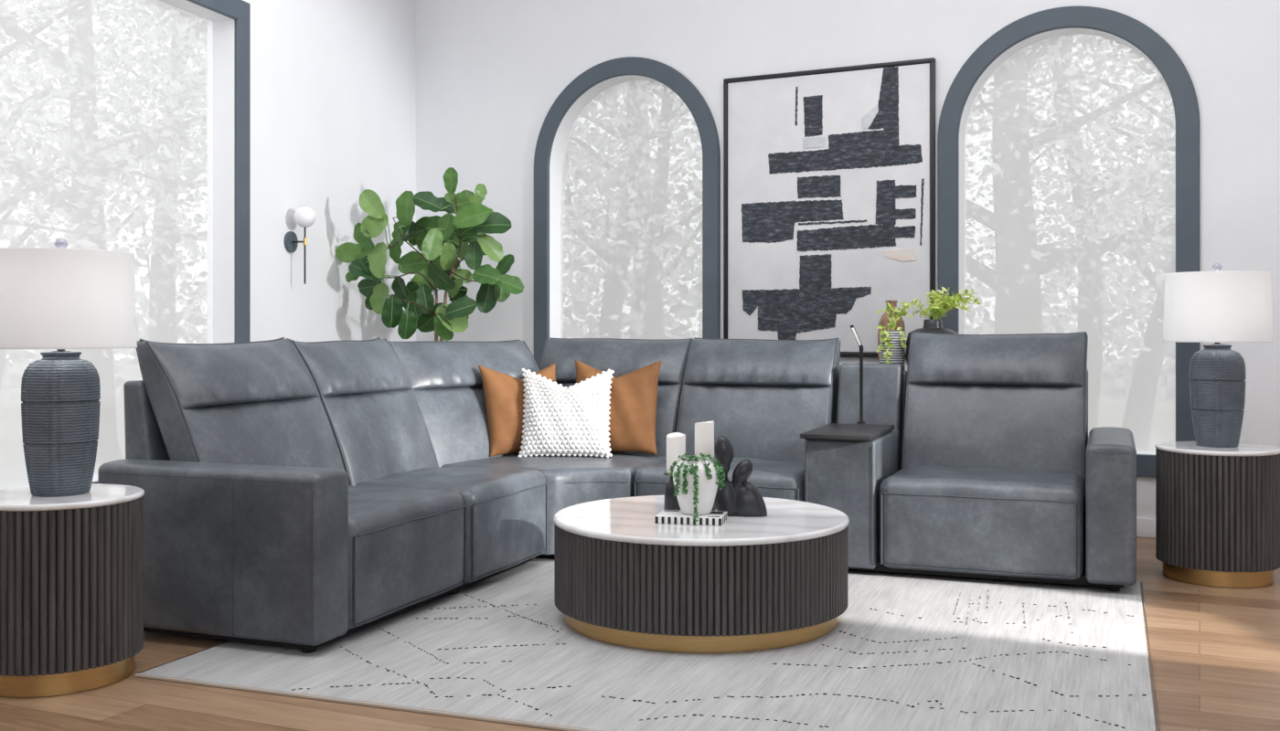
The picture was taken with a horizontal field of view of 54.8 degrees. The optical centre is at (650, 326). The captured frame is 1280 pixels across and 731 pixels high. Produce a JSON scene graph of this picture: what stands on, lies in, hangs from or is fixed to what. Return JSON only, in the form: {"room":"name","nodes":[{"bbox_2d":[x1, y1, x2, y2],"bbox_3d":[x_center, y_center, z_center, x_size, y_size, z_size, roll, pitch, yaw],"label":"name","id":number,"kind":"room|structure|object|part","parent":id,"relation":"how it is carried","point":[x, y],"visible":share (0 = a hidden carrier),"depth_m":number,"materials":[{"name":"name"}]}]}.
{"room":"living room","nodes":[
{"label":"living room","id":0,"kind":"room"},
{"bbox_2d":[92,0,415,481],"bbox_3d":[-3.485,-1.070,3.421,0.180,4.500,12.200,0,0,16],"label":"wall","id":1,"kind":"structure","parent":0,"point":[333,82],"depth_m":7.86,"materials":[{"name":"white paint"}]},
{"bbox_2d":[0,0,250,490],"bbox_3d":[-2.797,-0.501,5.772,0.170,2.747,2.944,0,0,16],"label":"window","id":2,"kind":"structure","parent":1,"relation":"in","point":[106,105],"depth_m":6.34,"materials":[{"name":"blue glass"}]},
{"bbox_3d":[-2.727,-0.501,5.753,0.025,2.747,2.944,0,0,16],"label":"frame","id":3,"kind":"part","parent":2,"relation":"part of","materials":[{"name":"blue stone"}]},
{"bbox_2d":[284,206,316,284],"bbox_3d":[-2.139,-0.499,7.586,0.171,0.478,0.132,0,0,16],"label":"wall sconce","id":4,"kind":"object","parent":1,"relation":"attached to","point":[304,217],"visible":1,"depth_m":7.56,"materials":[{"name":"glass"}]},
{"bbox_3d":[-2.212,-0.520,7.607,0.018,0.132,0.132,0,0,16],"label":"wall plate","id":5,"kind":"part","parent":4,"relation":"part of","materials":[{"name":"metal"}]},
{"bbox_3d":[-2.165,-0.520,7.593,0.083,0.012,0.012,0,0,16],"label":"arm","id":6,"kind":"part","parent":4,"relation":"part of","materials":[{"name":"black plastic"}]},
{"bbox_3d":[-2.120,-0.437,7.581,0.020,0.354,0.020,0,0,16],"label":"rod","id":7,"kind":"part","parent":4,"relation":"part of","materials":[{"name":"black plastic"}]},
{"bbox_3d":[-2.120,-0.672,7.581,0.132,0.132,0.132,0,0,16],"label":"globe","id":8,"kind":"part","parent":4,"relation":"part of","materials":[{"name":"white glass"}]},
{"bbox_2d":[0,536,1279,730],"bbox_3d":[-0.390,1.220,3.430,9.420,0.080,11.860,0,0,0],"label":"floor","id":9,"kind":"structure","parent":0,"point":[1215,651],"depth_m":3.92,"materials":[{"name":"brown wood"}]},
{"bbox_2d":[0,483,144,697],"bbox_3d":[-1.990,0.871,4.150,0.538,0.616,0.538,0,0,0],"label":"side table","id":10,"kind":"object","parent":9,"relation":"on","point":[71,567],"visible":0.92,"depth_m":3.94,"materials":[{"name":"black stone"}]},
{"bbox_2d":[0,238,137,496],"bbox_3d":[-1.985,0.133,4.160,0.475,0.860,0.475,0,0,0],"label":"table lamp","id":11,"kind":"object","parent":10,"relation":"on","point":[60,298],"visible":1,"depth_m":4.04,"materials":[{"name":"white fabric"}]},
{"bbox_3d":[-1.985,-0.088,4.160,0.475,0.324,0.475,0,0,0],"label":"lamp shade","id":12,"kind":"part","parent":11,"relation":"part of","materials":[{"name":"white fabric"}]},
{"bbox_2d":[335,167,523,341],"bbox_3d":[-1.447,0.071,8.171,1.244,2.217,0.660,0,0,0],"label":"fiddle leaf fig","id":13,"kind":"object","parent":9,"relation":"on","point":[432,236],"visible":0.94,"depth_m":8.11,"materials":[{"name":"green plant"}]},
{"bbox_2d":[134,554,1160,730],"bbox_3d":[0.262,1.172,4.901,3.208,0.015,2.809,0,0,21],"label":"area rug","id":14,"kind":"object","parent":9,"relation":"on","point":[907,652],"visible":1,"depth_m":4.19,"materials":[{"name":"beige carpet"}]},
{"bbox_2d":[97,324,1136,653],"bbox_3d":[0.155,0.586,5.513,3.779,1.188,3.163,0,0,20],"label":"sectional sofa","id":15,"kind":"object","parent":14,"relation":"on","point":[306,496],"visible":0.8,"depth_m":5.65,"materials":[{"name":"grey leather"}]},
{"bbox_3d":[-1.600,0.823,4.601,1.000,0.615,0.208,0,0,20],"label":"armrest","id":16,"kind":"part","parent":15,"relation":"part of","materials":[{"name":"grey leather"}]},
{"bbox_3d":[-1.675,0.419,5.193,0.405,0.722,0.909,0,0,20],"label":"backrest","id":17,"kind":"part","parent":15,"relation":"part of","materials":[{"name":"grey leather"}]},
{"bbox_3d":[-1.377,0.422,5.994,0.404,0.716,0.789,0,0,20],"label":"backrest","id":18,"kind":"part","parent":15,"relation":"part of","materials":[{"name":"grey leather"}]},
{"bbox_3d":[-1.308,0.911,5.075,0.816,0.438,0.870,0,0,20],"label":"seat","id":19,"kind":"part","parent":15,"relation":"part of","materials":[{"name":"grey leather"}]},
{"bbox_3d":[-1.004,0.911,5.855,0.814,0.438,0.787,0,0,20],"label":"seat","id":20,"kind":"part","parent":15,"relation":"part of","materials":[{"name":"grey leather"}]},
{"bbox_3d":[-0.944,0.432,6.788,0.405,0.695,1.019,0,0,38],"label":"backrest","id":21,"kind":"part","parent":15,"relation":"part of","materials":[{"name":"grey leather"}]},
{"bbox_2d":[478,363,556,457],"bbox_3d":[-0.692,0.455,6.782,0.505,0.487,0.217,0,0,-40],"label":"throw pillow","id":22,"kind":"object","parent":15,"relation":"on","point":[503,393],"visible":0.57,"depth_m":6.64,"materials":[{"name":"fabric"}]},
{"bbox_3d":[-0.538,0.914,6.652,1.153,0.432,1.016,0,0,20],"label":"corner seat","id":23,"kind":"part","parent":15,"relation":"part of","materials":[{"name":"grey leather"}]},
{"bbox_2d":[517,368,614,458],"bbox_3d":[-0.453,0.469,6.646,0.511,0.480,0.211,0,0,4],"label":"knit pillow","id":24,"kind":"object","parent":15,"relation":"on","point":[559,421],"visible":1,"depth_m":6.58,"materials":[{"name":"white fabric"}]},
{"bbox_3d":[-0.247,0.428,7.094,0.937,0.705,0.405,0,0,23],"label":"backrest","id":25,"kind":"part","parent":15,"relation":"part of","materials":[{"name":"grey leather"}]},
{"bbox_2d":[575,360,661,455],"bbox_3d":[-0.192,0.445,6.801,0.500,0.508,0.212,0,0,13],"label":"throw pillow","id":26,"kind":"object","parent":15,"relation":"on","point":[634,395],"visible":0.62,"depth_m":6.71,"materials":[{"name":"fabric"}]},
{"bbox_3d":[0.452,0.911,6.389,0.869,0.438,0.814,0,0,20],"label":"seat","id":27,"kind":"part","parent":15,"relation":"part of","materials":[{"name":"grey leather"}]},
{"bbox_3d":[0.582,0.425,6.752,0.851,0.710,0.405,0,0,20],"label":"backrest","id":28,"kind":"part","parent":15,"relation":"part of","materials":[{"name":"grey leather"}]},
{"bbox_2d":[800,423,894,441],"bbox_3d":[0.975,0.519,6.044,0.546,0.030,0.746,0,0,0],"label":"tray","id":29,"kind":"object","parent":15,"relation":"on","point":[832,432],"depth_m":5.89,"materials":[{"name":"black wood"}]},
{"bbox_2d":[850,324,865,424],"bbox_3d":[1.076,0.248,6.397,0.082,0.512,0.044,0,0,0],"label":"reading lamp","id":30,"kind":"object","parent":15,"relation":"on","point":[852,327],"depth_m":6.39,"materials":[{"name":"black metal"}]},
{"bbox_3d":[1.159,0.500,6.528,0.327,0.600,0.252,0,0,20],"label":"console panel","id":31,"kind":"part","parent":15,"relation":"part of","materials":[{"name":"grey leather"}]},
{"bbox_3d":[1.616,0.911,5.943,0.901,0.438,0.815,0,0,20],"label":"seat","id":32,"kind":"part","parent":15,"relation":"part of","materials":[{"name":"grey leather"}]},
{"bbox_3d":[1.761,0.407,6.311,0.893,0.745,0.406,0,0,20],"label":"backrest","id":33,"kind":"part","parent":15,"relation":"part of","materials":[{"name":"grey leather"}]},
{"bbox_3d":[2.183,0.823,5.846,0.209,0.615,1.020,0,0,20],"label":"armrest","id":34,"kind":"part","parent":15,"relation":"part of","materials":[{"name":"grey leather"}]},
{"bbox_2d":[553,495,849,653],"bbox_3d":[0.202,0.959,4.940,1.178,0.414,1.178,0,0,8],"label":"coffee table","id":35,"kind":"object","parent":14,"relation":"on","point":[779,579],"visible":0.92,"depth_m":4.45,"materials":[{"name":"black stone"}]},
{"bbox_2d":[662,472,680,510],"bbox_3d":[0.106,0.676,5.030,0.104,0.152,0.104,0,0,0],"label":"candle holder","id":36,"kind":"object","parent":35,"relation":"on","point":[671,503],"visible":0.34,"depth_m":4.99,"materials":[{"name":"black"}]},
{"bbox_2d":[666,432,685,474],"bbox_3d":[0.106,0.518,5.030,0.079,0.164,0.079,0,0,0],"label":"candle","id":37,"kind":"object","parent":36,"relation":"on","point":[676,442],"visible":0.77,"depth_m":5.00,"materials":[{"name":"white wax"}]},
{"bbox_2d":[654,510,727,526],"bbox_3d":[0.160,0.737,4.748,0.256,0.031,0.166,0,0,11],"label":"tray","id":38,"kind":"object","parent":35,"relation":"on","point":[665,517],"visible":0.92,"depth_m":4.68,"materials":[{"name":"white"}]},
{"bbox_2d":[672,457,718,515],"bbox_3d":[0.178,0.615,4.765,0.181,0.212,0.181,0,0,0],"label":"vase","id":39,"kind":"object","parent":38,"relation":"on","point":[708,489],"visible":0.84,"depth_m":4.70,"materials":[{"name":"ceramic"}]},
{"bbox_2d":[668,452,725,525],"bbox_3d":[0.181,0.625,4.749,0.213,0.273,0.185,0,0,-20],"label":"trailing plant","id":40,"kind":"object","parent":39,"relation":"in","point":[720,471],"visible":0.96,"depth_m":4.70,"materials":[{"name":"green plant"}]},
{"bbox_3d":[0.182,0.625,4.748,0.181,0.255,0.161,0,0,-20],"label":"stem","id":41,"kind":"part","parent":40,"relation":"part of","materials":[{"name":"green plant"}]},
{"bbox_2d":[714,436,767,516],"bbox_3d":[0.357,0.594,4.904,0.217,0.317,0.090,0,0,4],"label":"abstract sculpture","id":42,"kind":"object","parent":35,"relation":"on","point":[739,497],"visible":0.86,"depth_m":4.88,"materials":[{"name":"black ceramic"}]},
{"bbox_3d":[0.222,0.655,5.050,0.104,0.195,0.104,0,0,0],"label":"candle holder","id":43,"kind":"object","parent":35,"relation":"on","visible":0},
{"bbox_2d":[694,420,714,462],"bbox_3d":[0.222,0.471,5.050,0.079,0.170,0.079,0,0,0],"label":"candle","id":44,"kind":"object","parent":43,"relation":"on","point":[704,432],"visible":0.8,"depth_m":5.02,"materials":[{"name":"white wax"}]},
{"bbox_2d":[1154,441,1279,587],"bbox_3d":[2.660,0.871,5.790,0.538,0.616,0.538,0,0,0],"label":"side table","id":45,"kind":"object","parent":9,"relation":"on","point":[1218,509],"visible":0.89,"depth_m":5.57,"materials":[{"name":"grey wood"}]},
{"bbox_2d":[1162,263,1273,447],"bbox_3d":[2.665,0.133,5.800,0.475,0.860,0.475,0,0,-24],"label":"table lamp","id":46,"kind":"object","parent":45,"relation":"on","point":[1216,306],"visible":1,"depth_m":5.68,"materials":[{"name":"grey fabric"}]},
{"bbox_3d":[2.665,-0.088,5.800,0.475,0.324,0.475,0,0,-24],"label":"lamp shade","id":47,"kind":"part","parent":46,"relation":"part of","materials":[{"name":"white fabric"}]},
{"bbox_3d":[1.542,0.747,6.950,0.900,0.864,0.320,0,0,21],"label":"console table","id":48,"kind":"object","parent":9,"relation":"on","visible":0},
{"bbox_2d":[877,300,905,363],"bbox_3d":[1.389,0.083,7.098,0.156,0.462,0.156,0,0,0],"label":"bottle","id":49,"kind":"object","parent":48,"relation":"on","point":[884,321],"visible":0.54,"depth_m":7.06,"materials":[{"name":"ceramic"}]},
{"bbox_2d":[879,330,905,370],"bbox_3d":[1.367,0.169,6.962,0.140,0.290,0.140,0,0,0],"label":"striped pot","id":50,"kind":"object","parent":48,"relation":"on","point":[898,352],"visible":0.57,"depth_m":6.90,"materials":[{"name":"white ceramic"}]},
{"bbox_2d":[876,301,912,363],"bbox_3d":[1.373,0.075,6.949,0.210,0.426,0.206,0,0,0],"label":"trailing ivy","id":51,"kind":"object","parent":50,"relation":"in","point":[902,313],"visible":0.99,"depth_m":6.93,"materials":[{"name":"green plant"}]},
{"bbox_3d":[1.381,0.068,6.955,0.194,0.394,0.147,0,0,0],"label":"stem","id":52,"kind":"part","parent":51,"relation":"part of","materials":[{"name":"green plant"}]},
{"bbox_2d":[906,320,958,364],"bbox_3d":[1.583,0.138,6.903,0.300,0.352,0.300,0,0,0],"label":"vase","id":53,"kind":"object","parent":48,"relation":"on","point":[933,326],"visible":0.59,"depth_m":6.85,"materials":[{"name":"grey ceramic"}]},
{"bbox_2d":[905,287,981,319],"bbox_3d":[1.628,-0.110,6.900,0.428,0.217,0.220,0,0,0],"label":"leafy sprays","id":54,"kind":"object","parent":53,"relation":"in","point":[946,303],"visible":1,"depth_m":6.89,"materials":[{"name":"green plant"}]},
{"bbox_2d":[416,0,1279,519],"bbox_3d":[1.279,-1.070,7.786,6.760,4.500,0.180,0,0,28],"label":"wall","id":55,"kind":"structure","parent":0,"point":[489,73],"depth_m":7.99,"materials":[{"name":"white paint"}]},
{"bbox_2d":[533,56,720,363],"bbox_3d":[-0.149,-0.499,8.501,1.444,2.676,0.175,0,0,28],"label":"window","id":56,"kind":"structure","parent":55,"relation":"in","point":[640,171],"depth_m":8.57,"materials":[{"name":"blue glass"}]},
{"bbox_3d":[-0.108,-0.499,8.579,1.200,2.432,0.001,0,0,28],"label":"pane","id":57,"kind":"part","parent":56,"relation":"part of","materials":[{"name":"clear glass"}]},
{"bbox_2d":[723,57,935,357],"bbox_3d":[1.101,-0.714,7.753,1.385,1.803,0.041,0,0,28],"label":"framed painting","id":58,"kind":"object","parent":55,"relation":"attached to","point":[829,174],"visible":0.92,"depth_m":7.73,"materials":[{"name":"white paper"}]},
{"bbox_2d":[937,5,1200,477],"bbox_3d":[2.408,-0.499,7.165,1.444,2.676,0.175,0,0,28],"label":"window","id":59,"kind":"structure","parent":55,"relation":"in","point":[1082,161],"depth_m":7.18,"materials":[{"name":"blue glass"}]},
{"bbox_2d":[1136,517,1155,538],"bbox_3d":[1.225,1.127,7.703,6.700,0.107,0.016,0,0,28],"label":"baseboard","id":60,"kind":"structure","parent":55,"relation":"attached to","point":[1146,528],"depth_m":6.89,"materials":[{"name":"white paint"}]}
]}

